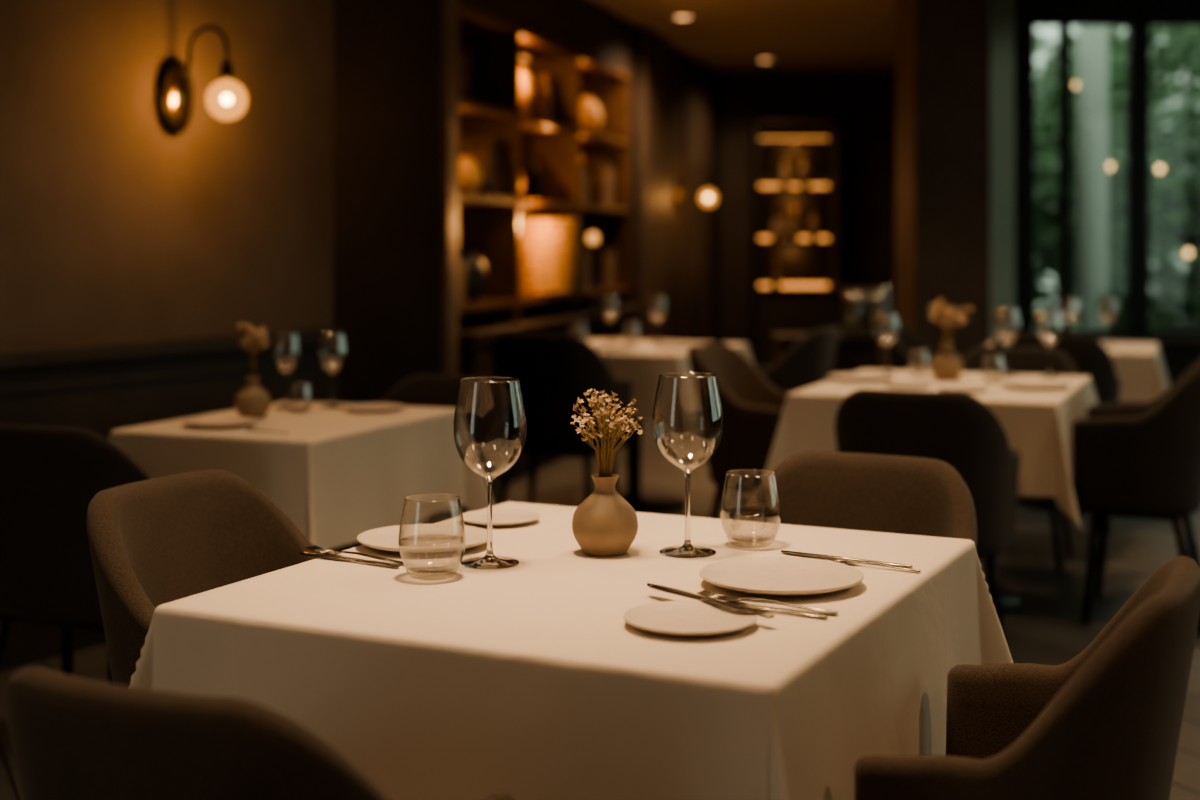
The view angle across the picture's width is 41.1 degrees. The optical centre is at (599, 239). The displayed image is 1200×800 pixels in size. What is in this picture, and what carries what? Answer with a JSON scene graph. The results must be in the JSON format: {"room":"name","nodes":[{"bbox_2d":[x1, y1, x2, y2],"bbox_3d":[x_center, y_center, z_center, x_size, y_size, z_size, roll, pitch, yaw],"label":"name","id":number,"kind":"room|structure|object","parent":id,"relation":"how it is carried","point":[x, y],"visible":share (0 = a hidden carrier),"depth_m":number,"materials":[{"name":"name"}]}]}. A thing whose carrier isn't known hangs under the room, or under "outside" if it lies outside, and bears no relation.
{"room":"restaurant","nodes":[
{"label":"restaurant","id":0,"kind":"room"},
{"bbox_2d":[0,0,338,625],"bbox_3d":[-3.043,-0.125,2.785,0.165,2.750,7.616,0,0,33],"label":"wall","id":1,"kind":"structure","parent":0,"point":[116,225],"depth_m":5.16,"materials":[{"name":"beige paint"}]},
{"bbox_2d":[0,359,340,394],"bbox_3d":[-2.990,0.443,2.708,0.007,0.015,7.544,0,0,33],"label":"trim","id":2,"kind":"structure","parent":1,"relation":"attached to","point":[329,361],"depth_m":5.14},
{"bbox_2d":[0,548,343,670],"bbox_3d":[-2.993,1.190,2.710,0.030,0.120,7.544,0,0,33],"label":"baseboard","id":3,"kind":"structure","parent":1,"relation":"attached to","point":[26,643],"depth_m":4.74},
{"bbox_2d":[0,327,344,370],"bbox_3d":[-2.989,0.350,2.707,0.040,0.060,7.544,0,0,33],"label":"trim","id":4,"kind":"structure","parent":1,"relation":"attached to","point":[54,356],"depth_m":5.09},
{"bbox_2d":[158,25,247,133],"bbox_3d":[-1.264,-0.516,5.135,0.317,0.344,0.146,0,0,33],"label":"wall sconce","id":5,"kind":"object","parent":1,"relation":"attached to","point":[226,99],"visible":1,"depth_m":5.16,"materials":[{"name":"black metal"}]},
{"bbox_2d":[441,0,458,374],"bbox_3d":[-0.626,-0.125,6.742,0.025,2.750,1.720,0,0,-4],"label":"trim","id":6,"kind":"structure","parent":1,"relation":"attached to","point":[449,8],"depth_m":6.09,"materials":[{"name":"wood"}]},
{"bbox_2d":[459,0,631,73],"bbox_3d":[-0.406,-1.325,9.402,1.251,0.350,3.525,0,0,0],"label":"fascia","id":7,"kind":"object","parent":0,"point":[586,27],"depth_m":9.67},
{"bbox_2d":[0,417,1199,799],"bbox_3d":[0.150,1.300,6.125,10.300,0.100,16.650,0,0,0],"label":"floor","id":8,"kind":"structure","parent":0,"point":[1047,629],"depth_m":6.11,"materials":[{"name":"brown wood"}]},
{"bbox_2d":[0,424,150,682],"bbox_3d":[-1.265,0.841,3.897,0.512,0.822,0.437,0,0,22],"label":"dining chair","id":9,"kind":"object","parent":8,"relation":"on","point":[50,476],"visible":0.62,"depth_m":3.72,"materials":[{"name":"fabric"}]},
{"bbox_2d":[86,469,320,685],"bbox_3d":[-0.628,0.841,2.801,0.437,0.822,0.512,0,0,26],"label":"dining chair","id":10,"kind":"object","parent":8,"relation":"on","point":[154,542],"visible":0.17,"depth_m":2.86,"materials":[{"name":"beige fabric"}]},
{"bbox_2d":[4,666,514,799],"bbox_3d":[-0.398,0.849,1.778,0.476,0.806,0.437,0,0,26],"label":"dining chair","id":11,"kind":"object","parent":8,"relation":"on","point":[72,737],"visible":1,"depth_m":1.57,"materials":[{"name":"beige fabric"}]},
{"bbox_2d":[108,401,493,549],"bbox_3d":[-0.853,0.875,4.485,0.802,0.750,1.017,0,0,22],"label":"tablecloth","id":12,"kind":"object","parent":8,"relation":"on","point":[339,474],"visible":0.67,"depth_m":4.20,"materials":[{"name":"beige fabric"}]},
{"bbox_2d":[182,416,257,427],"bbox_3d":[-1.020,0.492,4.300,0.200,0.015,0.200,0,0,-18],"label":"dinner plate","id":13,"kind":"object","parent":12,"relation":"on","point":[214,421],"visible":1,"depth_m":4.32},
{"bbox_2d":[234,375,270,417],"bbox_3d":[-0.977,0.441,4.500,0.100,0.117,0.100,0,0,0],"label":"ceramic vase","id":14,"kind":"object","parent":12,"relation":"on","point":[252,400],"visible":0.98,"depth_m":4.47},
{"bbox_2d":[237,323,268,375],"bbox_3d":[-0.976,0.318,4.501,0.090,0.172,0.090,0,0,-17],"label":"flower bouquet","id":15,"kind":"object","parent":14,"relation":"on","point":[249,345],"visible":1,"depth_m":4.49,"materials":[{"name":"brown plant"}]},
{"bbox_2d":[271,333,300,408],"bbox_3d":[-0.935,0.388,4.760,0.088,0.222,0.088,0,0,0],"label":"wine glass","id":16,"kind":"object","parent":12,"relation":"on","point":[285,406],"visible":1,"depth_m":4.75,"materials":[{"name":"clear glass"}]},
{"bbox_2d":[271,333,300,373],"bbox_3d":[-0.935,0.338,4.760,0.088,0.122,0.088,0,0,0],"label":"bowl","id":17,"kind":"object","parent":16,"relation":"on","point":[295,366],"depth_m":4.75,"materials":[{"name":"clear glass"}]},
{"bbox_2d":[288,383,311,412],"bbox_3d":[-0.870,0.458,4.640,0.070,0.083,0.070,0,0,-34],"label":"water glass","id":18,"kind":"object","parent":12,"relation":"on","point":[291,409],"visible":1,"depth_m":4.63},
{"bbox_2d":[317,332,346,407],"bbox_3d":[-0.800,0.388,4.780,0.088,0.222,0.088,0,0,0],"label":"wine glass","id":19,"kind":"object","parent":12,"relation":"on","point":[332,405],"visible":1,"depth_m":4.77,"materials":[{"name":"clear glass"}]},
{"bbox_2d":[317,332,346,372],"bbox_3d":[-0.800,0.338,4.780,0.088,0.122,0.088,0,0,0],"label":"bowl","id":20,"kind":"object","parent":19,"relation":"on","point":[341,366],"depth_m":4.77,"materials":[{"name":"clear glass"}]},
{"bbox_2d":[343,403,404,411],"bbox_3d":[-0.660,0.492,4.680,0.180,0.014,0.180,0,0,8],"label":"dinner plate","id":21,"kind":"object","parent":12,"relation":"on","point":[362,407],"visible":1,"depth_m":4.71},
{"bbox_2d":[334,0,440,549],"bbox_3d":[-1.086,-0.125,6.735,1.028,2.750,1.730,0,0,0],"label":"pier","id":22,"kind":"object","parent":8,"relation":"on","point":[387,53],"depth_m":5.89,"materials":[{"name":"paint"}]},
{"bbox_2d":[353,374,509,546],"bbox_3d":[-0.546,0.849,5.117,0.501,0.806,0.428,0,0,22],"label":"dining chair","id":23,"kind":"object","parent":8,"relation":"on","point":[484,404],"visible":0.23,"depth_m":5.20,"materials":[{"name":"fabric"}]},
{"bbox_2d":[459,2,643,486],"bbox_3d":[-0.361,0.050,9.365,0.455,2.400,3.500,0,0,15],"label":"built-in bookshelf","id":24,"kind":"object","parent":8,"relation":"on","point":[489,226],"visible":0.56,"depth_m":9.17,"materials":[{"name":"brown wood"}]},
{"bbox_2d":[459,156,481,193],"bbox_3d":[-0.698,-0.325,8.213,0.184,0.204,0.184,0,0,0],"label":"ceramic jar","id":25,"kind":"object","parent":24,"relation":"on","point":[470,177],"visible":0.56,"depth_m":8.14,"materials":[{"name":"ceramic"}]},
{"bbox_2d":[459,252,487,301],"bbox_3d":[-0.688,0.190,8.210,0.230,0.255,0.230,0,0,0],"label":"ceramic jar","id":26,"kind":"object","parent":24,"relation":"in","point":[477,275],"visible":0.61,"depth_m":8.14,"materials":[{"name":"black ceramic"}]},
{"bbox_2d":[520,65,534,114],"bbox_3d":[-0.486,-0.835,9.056,0.242,0.306,0.242,0,0,0],"label":"ceramic jar","id":27,"kind":"object","parent":24,"relation":"in","point":[527,89],"visible":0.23,"depth_m":8.98,"materials":[{"name":"ceramic"}]},
{"bbox_2d":[528,150,540,199],"bbox_3d":[-0.383,-0.376,9.371,0.076,0.300,0.076,0,0,0],"label":"wine bottle","id":28,"kind":"object","parent":24,"relation":"in","point":[534,173],"visible":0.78,"depth_m":9.34,"materials":[{"name":"black glass"}]},
{"bbox_2d":[459,41,615,303],"bbox_3d":[-0.413,-0.345,9.375,0.200,1.318,3.334,0,0,15],"label":"books","id":29,"kind":"object","parent":24,"relation":"on","point":[596,175],"visible":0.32,"depth_m":10.11,"materials":[{"name":"paper"}]},
{"bbox_2d":[538,73,550,120],"bbox_3d":[-0.329,-0.836,9.460,0.076,0.300,0.076,0,0,0],"label":"wine bottle","id":30,"kind":"object","parent":24,"relation":"in","point":[544,96],"visible":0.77,"depth_m":9.43,"materials":[{"name":"brown glass"}]},
{"bbox_2d":[520,218,579,294],"bbox_3d":[-0.327,0.094,9.408,0.404,0.440,0.606,0,0,15],"label":"shade","id":31,"kind":"object","parent":24,"relation":"on","point":[547,245],"visible":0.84,"depth_m":9.18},
{"bbox_2d":[580,96,601,131],"bbox_3d":[-0.100,-0.810,10.485,0.230,0.255,0.230,0,0,0],"label":"ceramic jar","id":32,"kind":"object","parent":24,"relation":"in","point":[590,112],"visible":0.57,"depth_m":10.40,"materials":[{"name":"ceramic"}]},
{"bbox_2d":[586,232,599,312],"bbox_3d":[-0.044,0.200,9.892,0.090,0.498,0.090,0,0,0],"label":"table lamp","id":33,"kind":"object","parent":24,"relation":"on","point":[592,238],"visible":1,"depth_m":9.88,"materials":[{"name":"black metal"}]},
{"bbox_2d":[492,333,632,503],"bbox_3d":[-0.185,0.821,6.813,0.537,0.864,0.459,0,0,22],"label":"dining chair","id":34,"kind":"object","parent":8,"relation":"on","point":[552,371],"visible":0.8,"depth_m":6.64,"materials":[{"name":"fabric"}]},
{"bbox_2d":[129,501,1012,799],"bbox_3d":[0.013,0.875,2.434,1.154,0.750,1.220,0,0,26],"label":"tablecloth","id":35,"kind":"object","parent":8,"relation":"on","point":[529,679],"visible":0.77,"depth_m":2.06,"materials":[{"name":"beige fabric"}]},
{"bbox_2d":[300,552,399,567],"bbox_3d":[-0.391,0.496,2.487,0.201,0.004,0.017,0,0,32],"label":"table knife","id":36,"kind":"object","parent":35,"relation":"on","point":[301,553],"visible":1,"depth_m":2.48,"materials":[{"name":"silver metal"}]},
{"bbox_2d":[306,545,407,564],"bbox_3d":[-0.381,0.494,2.510,0.199,0.008,0.023,0,0,33],"label":"fork","id":37,"kind":"object","parent":35,"relation":"on","point":[320,550],"depth_m":2.52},
{"bbox_2d":[357,524,486,552],"bbox_3d":[-0.286,0.491,2.613,0.219,0.016,0.219,0,0,0],"label":"dinner plate","id":38,"kind":"object","parent":35,"relation":"on","point":[414,538],"visible":0.93,"depth_m":2.64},
{"bbox_2d":[398,493,465,580],"bbox_3d":[-0.249,0.440,2.374,0.100,0.118,0.100,0,0,-34],"label":"water glass","id":39,"kind":"object","parent":35,"relation":"on","point":[423,571],"visible":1,"depth_m":2.37,"materials":[{"name":"clear glass"}]},
{"bbox_2d":[453,377,526,568],"bbox_3d":[-0.170,0.357,2.470,0.113,0.284,0.113,0,0,0],"label":"wine glass","id":40,"kind":"object","parent":35,"relation":"on","point":[489,561],"visible":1,"depth_m":2.46,"materials":[{"name":"clear glass"}]},
{"bbox_2d":[453,377,526,479],"bbox_3d":[-0.170,0.293,2.470,0.113,0.156,0.113,0,0,0],"label":"bowl","id":41,"kind":"object","parent":40,"relation":"on","point":[514,462],"depth_m":2.46,"materials":[{"name":"clear glass"}]},
{"bbox_2d":[459,509,539,525],"bbox_3d":[-0.178,0.494,2.835,0.144,0.011,0.144,0,0,32],"label":"bread plate","id":42,"kind":"object","parent":35,"relation":"on","point":[500,517],"visible":0.92,"depth_m":2.85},
{"bbox_2d":[572,474,637,555],"bbox_3d":[0.008,0.438,2.556,0.105,0.123,0.105,0,0,0],"label":"ceramic vase","id":43,"kind":"object","parent":35,"relation":"on","point":[604,523],"visible":0.99,"depth_m":2.52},
{"bbox_2d":[570,388,642,476],"bbox_3d":[0.011,0.316,2.550,0.122,0.162,0.137,0,0,0],"label":"flower bouquet","id":44,"kind":"object","parent":43,"relation":"on","point":[605,467],"visible":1,"depth_m":2.55,"materials":[{"name":"brown plant"}]},
{"bbox_2d":[652,372,722,557],"bbox_3d":[0.140,0.357,2.556,0.113,0.284,0.113,0,0,0],"label":"wine glass","id":45,"kind":"object","parent":35,"relation":"on","point":[687,550],"visible":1,"depth_m":2.55,"materials":[{"name":"clear glass"}]},
{"bbox_2d":[652,372,722,469],"bbox_3d":[0.140,0.293,2.556,0.113,0.156,0.113,0,0,0],"label":"bowl","id":46,"kind":"object","parent":45,"relation":"on","point":[671,372],"depth_m":2.55,"materials":[{"name":"clear glass"}]},
{"bbox_2d":[623,601,756,634],"bbox_3d":[0.117,0.493,2.072,0.173,0.013,0.173,0,0,23],"label":"bread plate","id":47,"kind":"object","parent":35,"relation":"on","point":[666,617],"visible":0.99,"depth_m":2.08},
{"bbox_2d":[647,583,774,617],"bbox_3d":[0.144,0.484,2.154,0.021,0.005,0.248,0,0,-38],"label":"table knife","id":48,"kind":"object","parent":35,"relation":"on","point":[670,590],"visible":1,"depth_m":2.15,"materials":[{"name":"silver metal"}]},
{"bbox_2d":[720,470,781,547],"bbox_3d":[0.247,0.440,2.620,0.100,0.118,0.100,0,0,-34],"label":"water glass","id":49,"kind":"object","parent":35,"relation":"on","point":[748,542],"visible":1,"depth_m":2.61,"materials":[{"name":"clear glass"}]},
{"bbox_2d":[697,590,837,614],"bbox_3d":[0.228,0.494,2.181,0.205,0.008,0.023,0,0,32],"label":"fork","id":50,"kind":"object","parent":35,"relation":"on","point":[705,593],"depth_m":2.19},
{"bbox_2d":[726,602,827,618],"bbox_3d":[0.224,0.497,2.152,0.176,0.004,0.015,0,0,32],"label":"table knife","id":51,"kind":"object","parent":35,"relation":"on","point":[741,605],"visible":0.64,"depth_m":2.14,"materials":[{"name":"silver metal"}]},
{"bbox_2d":[699,557,863,594],"bbox_3d":[0.262,0.490,2.316,0.235,0.018,0.235,0,0,0],"label":"dinner plate","id":52,"kind":"object","parent":35,"relation":"on","point":[757,575],"visible":1,"depth_m":2.34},
{"bbox_2d":[781,550,912,567],"bbox_3d":[0.381,0.496,2.492,0.222,0.005,0.019,0,0,33],"label":"table knife","id":53,"kind":"object","parent":35,"relation":"on","point":[782,551],"visible":0.99,"depth_m":2.49,"materials":[{"name":"silver metal"}]},
{"bbox_2d":[827,557,920,571],"bbox_3d":[0.418,0.495,2.441,0.150,0.006,0.017,0,0,33],"label":"fork","id":54,"kind":"object","parent":35,"relation":"on","point":[830,558],"visible":1,"depth_m":2.44,"materials":[{"name":"silver metal"}]},
{"bbox_2d":[585,339,754,513],"bbox_3d":[0.161,0.875,7.519,0.999,0.750,1.095,0,0,25],"label":"tablecloth","id":55,"kind":"object","parent":8,"relation":"on","point":[676,401],"visible":0.3,"depth_m":7.03,"materials":[{"name":"beige fabric"}]},
{"bbox_2d":[601,295,619,342],"bbox_3d":[0.050,0.385,7.800,0.091,0.227,0.091,0,0,0],"label":"wine glass","id":56,"kind":"object","parent":55,"relation":"on","point":[610,340],"visible":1,"depth_m":7.79,"materials":[{"name":"clear glass"}]},
{"bbox_2d":[601,295,619,320],"bbox_3d":[0.050,0.334,7.800,0.091,0.125,0.091,0,0,0],"label":"bowl","id":57,"kind":"object","parent":56,"relation":"on","point":[606,295],"depth_m":7.79,"materials":[{"name":"clear glass"}]},
{"bbox_2d":[591,344,634,349],"bbox_3d":[0.050,0.491,7.330,0.220,0.016,0.220,0,0,3],"label":"dinner plate","id":58,"kind":"object","parent":55,"relation":"on","point":[596,346],"visible":0.86,"depth_m":7.37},
{"bbox_2d":[648,296,666,342],"bbox_3d":[0.280,0.385,7.750,0.091,0.227,0.091,0,0,0],"label":"wine glass","id":59,"kind":"object","parent":55,"relation":"on","point":[657,341],"visible":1,"depth_m":7.74,"materials":[{"name":"clear glass"}]},
{"bbox_2d":[648,296,666,320],"bbox_3d":[0.280,0.334,7.750,0.091,0.125,0.091,0,0,0],"label":"bowl","id":60,"kind":"object","parent":59,"relation":"on","point":[650,296],"depth_m":7.74,"materials":[{"name":"clear glass"}]},
{"bbox_2d":[656,343,698,347],"bbox_3d":[0.360,0.492,7.450,0.200,0.015,0.200,0,0,-18],"label":"dinner plate","id":61,"kind":"object","parent":55,"relation":"on","point":[667,345],"visible":0.94,"depth_m":7.41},
{"bbox_2d":[688,342,790,518],"bbox_3d":[0.576,0.821,5.924,0.459,0.864,0.537,0,0,22],"label":"dining chair","id":62,"kind":"object","parent":8,"relation":"on","point":[752,407],"visible":0.6,"depth_m":5.73,"materials":[{"name":"beige fabric"}]},
{"bbox_2d":[727,325,839,519],"bbox_3d":[0.840,0.821,7.240,0.459,0.864,0.537,0,0,22],"label":"dining chair","id":63,"kind":"object","parent":8,"relation":"on","point":[810,361],"visible":0.36,"depth_m":7.00,"materials":[{"name":"fabric"}]},
{"bbox_2d":[752,120,838,366],"bbox_3d":[1.720,0.100,14.120,0.720,2.300,0.340,0,0,0],"label":"display shelf","id":64,"kind":"object","parent":8,"relation":"on","point":[795,163],"visible":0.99,"depth_m":14.23,"materials":[{"name":"orange"}]},
{"bbox_2d":[770,332,880,378],"bbox_3d":[1.270,0.875,8.450,0.700,0.750,0.400,0,0,0],"label":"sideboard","id":65,"kind":"object","parent":8,"relation":"on","point":[854,352],"visible":0.16,"depth_m":8.26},
{"bbox_2d":[842,285,864,334],"bbox_3d":[1.330,0.369,8.400,0.120,0.260,0.120,0,0,0],"label":"lamp","id":66,"kind":"object","parent":65,"relation":"on","point":[843,333],"visible":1,"depth_m":8.38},
{"bbox_2d":[848,313,858,333],"bbox_3d":[1.330,0.435,8.400,0.060,0.110,0.060,0,0,0],"label":"pillar candle","id":67,"kind":"object","parent":66,"relation":"in","point":[853,319],"visible":1,"depth_m":8.38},
{"bbox_2d":[867,285,889,334],"bbox_3d":[1.460,0.369,8.400,0.120,0.260,0.120,0,0,0],"label":"lamp","id":68,"kind":"object","parent":65,"relation":"on","point":[888,286],"visible":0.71,"depth_m":8.38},
{"bbox_2d":[739,451,976,550],"bbox_3d":[0.463,0.841,3.039,0.486,0.822,0.437,0,0,26],"label":"dining chair","id":69,"kind":"object","parent":8,"relation":"on","point":[910,495],"visible":0.18,"depth_m":3.18,"materials":[{"name":"beige fabric"}]},
{"bbox_2d":[873,318,935,370],"bbox_3d":[1.577,0.821,7.815,0.459,0.864,0.537,0,0,22],"label":"glasses","id":70,"kind":"object","parent":8,"relation":"on","point":[886,328],"visible":0.25,"depth_m":7.70,"materials":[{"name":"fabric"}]},
{"bbox_2d":[835,389,1019,634],"bbox_3d":[0.958,0.841,4.737,0.512,0.822,0.437,0,0,22],"label":"dining chair","id":71,"kind":"object","parent":8,"relation":"on","point":[957,429],"visible":0.49,"depth_m":4.56,"materials":[{"name":"fabric"}]},
{"bbox_2d":[763,369,1097,613],"bbox_3d":[1.210,0.875,5.554,1.031,0.750,1.255,0,0,22],"label":"tablecloth","id":72,"kind":"object","parent":8,"relation":"on","point":[1038,424],"visible":0.41,"depth_m":5.17,"materials":[{"name":"beige fabric"}]},
{"bbox_2d":[828,373,893,381],"bbox_3d":[0.930,0.490,5.700,0.230,0.017,0.230,0,0,13],"label":"dinner plate","id":73,"kind":"object","parent":72,"relation":"on","point":[857,377],"visible":1,"depth_m":5.72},
{"bbox_2d":[874,312,898,374],"bbox_3d":[1.070,0.385,5.970,0.091,0.227,0.091,0,0,0],"label":"wine glass","id":74,"kind":"object","parent":72,"relation":"on","point":[886,370],"visible":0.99,"depth_m":5.96,"materials":[{"name":"clear glass"}]},
{"bbox_2d":[874,312,898,345],"bbox_3d":[1.070,0.334,5.970,0.091,0.125,0.091,0,0,0],"label":"bowl","id":75,"kind":"object","parent":74,"relation":"on","point":[878,312],"depth_m":5.96,"materials":[{"name":"clear glass"}]},
{"bbox_2d":[885,381,931,387],"bbox_3d":[1.050,0.493,5.450,0.160,0.012,0.160,0,0,42],"label":"bread plate","id":76,"kind":"object","parent":72,"relation":"on","point":[905,384],"visible":1,"depth_m":5.47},
{"bbox_2d":[930,341,962,379],"bbox_3d":[1.240,0.431,5.720,0.116,0.136,0.116,0,0,0],"label":"ceramic vase","id":77,"kind":"object","parent":72,"relation":"on","point":[946,364],"visible":1,"depth_m":5.68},
{"bbox_2d":[927,297,973,341],"bbox_3d":[1.253,0.292,5.725,0.161,0.185,0.137,0,0,0],"label":"flower bouquet","id":78,"kind":"object","parent":77,"relation":"on","point":[943,314],"visible":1,"depth_m":5.71,"materials":[{"name":"brown plant"}]},
{"bbox_2d":[939,385,988,392],"bbox_3d":[1.200,0.493,5.280,0.160,0.012,0.160,0,0,42],"label":"bread plate","id":79,"kind":"object","parent":72,"relation":"on","point":[955,388],"visible":0.98,"depth_m":5.30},
{"bbox_2d":[993,307,1020,376],"bbox_3d":[1.490,0.374,5.860,0.100,0.250,0.100,0,0,0],"label":"wine glass","id":80,"kind":"object","parent":72,"relation":"on","point":[1006,374],"visible":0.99,"depth_m":5.85,"materials":[{"name":"clear glass"}]},
{"bbox_2d":[993,307,1020,343],"bbox_3d":[1.490,0.318,5.860,0.100,0.138,0.100,0,0,0],"label":"bowl","id":81,"kind":"object","parent":80,"relation":"on","point":[1002,307],"depth_m":5.85,"materials":[{"name":"clear glass"}]},
{"bbox_2d":[1000,380,1070,389],"bbox_3d":[1.470,0.490,5.400,0.230,0.017,0.230,0,0,8],"label":"dinner plate","id":82,"kind":"object","parent":72,"relation":"on","point":[1021,384],"visible":1,"depth_m":5.43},
{"bbox_2d":[1035,308,1063,378],"bbox_3d":[1.630,0.374,5.800,0.100,0.250,0.100,0,0,0],"label":"wine glass","id":83,"kind":"object","parent":72,"relation":"on","point":[1049,376],"visible":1,"depth_m":5.79,"materials":[{"name":"clear glass"}]},
{"bbox_2d":[1035,308,1063,345],"bbox_3d":[1.630,0.318,5.800,0.100,0.138,0.100,0,0,0],"label":"bowl","id":84,"kind":"object","parent":83,"relation":"on","point":[1038,308],"depth_m":5.79,"materials":[{"name":"clear glass"}]},
{"bbox_2d":[961,346,1077,571],"bbox_3d":[1.613,0.841,6.277,0.512,0.822,0.437,0,0,22],"label":"dining chair","id":85,"kind":"object","parent":8,"relation":"on","point":[1021,360],"visible":0.09,"depth_m":6.40,"materials":[{"name":"fabric"}]},
{"bbox_2d":[854,556,1199,799],"bbox_3d":[0.571,0.833,2.043,0.367,0.839,0.496,0,0,26],"label":"dining chair","id":86,"kind":"object","parent":8,"relation":"on","point":[1102,723],"visible":1,"depth_m":1.85,"materials":[{"name":"beige fabric"}]},
{"bbox_2d":[992,332,1120,526],"bbox_3d":[1.940,0.821,6.870,0.537,0.864,0.459,0,0,22],"label":"dining chair","id":87,"kind":"object","parent":8,"relation":"on","point":[1089,357],"visible":0.23,"depth_m":6.65,"materials":[{"name":"fabric"}]},
{"bbox_2d":[985,341,1169,513],"bbox_3d":[2.220,0.875,7.550,0.955,0.750,1.034,0,0,20],"label":"tablecloth","id":88,"kind":"object","parent":8,"relation":"on","point":[1139,366],"visible":0.25,"depth_m":7.06,"materials":[{"name":"beige fabric"}]},
{"bbox_2d":[1099,297,1118,345],"bbox_3d":[2.400,0.385,7.550,0.091,0.227,0.091,0,0,0],"label":"wine glass","id":89,"kind":"object","parent":88,"relation":"on","point":[1108,343],"visible":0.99,"depth_m":7.54,"materials":[{"name":"clear glass"}]},
{"bbox_2d":[1099,297,1118,323],"bbox_3d":[2.400,0.334,7.550,0.091,0.125,0.091,0,0,0],"label":"bowl","id":90,"kind":"object","parent":89,"relation":"on","point":[1101,297],"depth_m":7.54,"materials":[{"name":"clear glass"}]},
{"bbox_2d":[1073,359,1199,635],"bbox_3d":[1.846,0.808,5.325,0.472,0.888,0.553,0,0,22],"label":"dining chair","id":91,"kind":"object","parent":8,"relation":"on","point":[1140,460],"visible":1,"depth_m":5.11,"materials":[{"name":"fabric"}]},
{"bbox_2d":[630,24,719,341],"bbox_3d":[0.478,-0.125,12.763,1.213,2.750,3.380,0,0,0],"label":"panel","id":92,"kind":"object","parent":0,"point":[695,68],"depth_m":13.04,"materials":[{"name":"wood"}]},
{"bbox_2d":[591,0,894,71],"bbox_3d":[0.150,-1.550,6.125,10.300,0.100,16.650,0,0,0],"label":"ceiling","id":93,"kind":"structure","parent":0,"point":[724,35],"depth_m":11.46,"materials":[{"name":"paint"}]},
{"bbox_2d":[990,0,1014,342],"bbox_3d":[2.348,-0.120,9.359,0.155,2.700,0.043,0,0,0],"label":"curtain","id":94,"kind":"object","parent":93,"relation":"hanging from","point":[1002,12],"visible":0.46,"depth_m":9.35,"materials":[{"name":"white fabric"}]},
{"bbox_2d":[720,72,894,354],"bbox_3d":[1.750,-0.125,14.375,2.300,2.750,0.150,0,0,0],"label":"wall","id":95,"kind":"structure","parent":0,"point":[863,103],"depth_m":14.30,"materials":[{"name":"paint"}]},
{"bbox_2d":[895,0,989,357],"bbox_3d":[1.983,-0.125,9.300,0.422,2.750,0.600,0,0,0],"label":"column","id":96,"kind":"structure","parent":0,"point":[942,47],"depth_m":9.00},
{"bbox_2d":[1015,13,1199,385],"bbox_3d":[3.610,-0.050,9.535,2.680,2.600,0.230,0,0,0],"label":"wall window","id":97,"kind":"structure","parent":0,"point":[1177,359],"depth_m":9.52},
{"bbox_2d":[1015,0,1199,12],"bbox_3d":[3.610,-1.425,9.575,2.680,0.150,0.150,0,0,0],"label":"window header","id":98,"kind":"object","parent":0,"point":[1021,6],"depth_m":9.50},
{"bbox_3d":[-0.222,-0.125,11.086,1.941,2.750,6.902,0,0,0],"label":"wall shelf","id":99,"kind":"object","parent":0,"visible":0},
{"bbox_2d":[638,27,667,340],"bbox_3d":[0.390,-0.125,11.623,0.050,2.750,0.750,0,0,15],"label":"wall panel","id":100,"kind":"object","parent":99,"relation":"attached to","point":[652,47],"depth_m":11.47,"materials":[{"name":"wood"}]},
{"bbox_2d":[683,52,686,340],"bbox_3d":[0.681,-0.125,12.787,0.020,2.750,0.050,0,0,15],"label":"trim","id":101,"kind":"structure","parent":99,"relation":"attached to","point":[684,53],"depth_m":12.76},
{"bbox_2d":[675,167,716,210],"bbox_3d":[0.753,-0.399,12.484,0.317,0.344,0.146,0,0,15],"label":"wall sconce","id":102,"kind":"object","parent":99,"relation":"attached to","point":[708,197],"visible":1,"depth_m":12.45,"materials":[{"name":"black metal"}]},
{"bbox_2d":[705,64,707,341],"bbox_3d":[0.910,-0.125,13.658,0.020,2.750,0.050,0,0,15],"label":"trim","id":103,"kind":"structure","parent":99,"relation":"attached to","point":[706,65],"depth_m":13.63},
{"label":"outside","id":104,"kind":"structure","parent":0,"visible":0},
{"bbox_2d":[1034,320,1185,329],"bbox_3d":[12.150,1.335,11.000,19.700,0.070,30.000,0,0,0],"label":"ground","id":105,"kind":"structure","parent":104,"point":[1073,325],"depth_m":24.33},
{"bbox_2d":[1077,26,1108,329],"bbox_3d":[3.480,-0.725,11.300,0.160,4.050,0.200,0,0,0],"label":"curtain","id":106,"kind":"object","parent":105,"relation":"on","point":[1092,41],"depth_m":11.20,"materials":[{"name":"white"}]},
{"bbox_2d":[1034,26,1190,329],"bbox_3d":[4.384,-0.603,16.962,3.806,3.876,3.672,0,0,0],"label":"tree","id":107,"kind":"object","parent":105,"relation":"on","point":[1041,294],"visible":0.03,"depth_m":16.50,"materials":[{"name":"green plant"}]},
{"bbox_2d":[1034,26,1199,329],"bbox_3d":[5.303,-0.530,14.171,3.287,3.728,3.246,0,0,0],"label":"tree","id":108,"kind":"object","parent":105,"relation":"on","point":[1162,185],"visible":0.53,"depth_m":13.81,"materials":[{"name":"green plant"}]},
{"bbox_2d":[1109,57,1126,169],"bbox_3d":[4.006,-0.978,12.400,0.131,0.866,0.049,0,0,0],"label":"string lights","id":109,"kind":"object","parent":108,"relation":"hanging from","point":[1110,165],"depth_m":12.40,"materials":[{"name":"black metal"}]},
{"bbox_2d":[1149,60,1199,255],"bbox_3d":[4.443,-0.634,12.400,0.387,1.508,0.049,0,0,0],"label":"string lights","id":110,"kind":"object","parent":108,"relation":"hanging from","point":[1188,252],"depth_m":12.40,"materials":[{"name":"black metal"}]},
{"bbox_2d":[1072,26,1199,316],"bbox_3d":[6.961,-0.660,16.515,4.161,4.527,4.306,0,0,25],"label":"tree","id":111,"kind":"object","parent":105,"relation":"on","point":[1177,85],"visible":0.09,"depth_m":16.39,"materials":[{"name":"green plant"}]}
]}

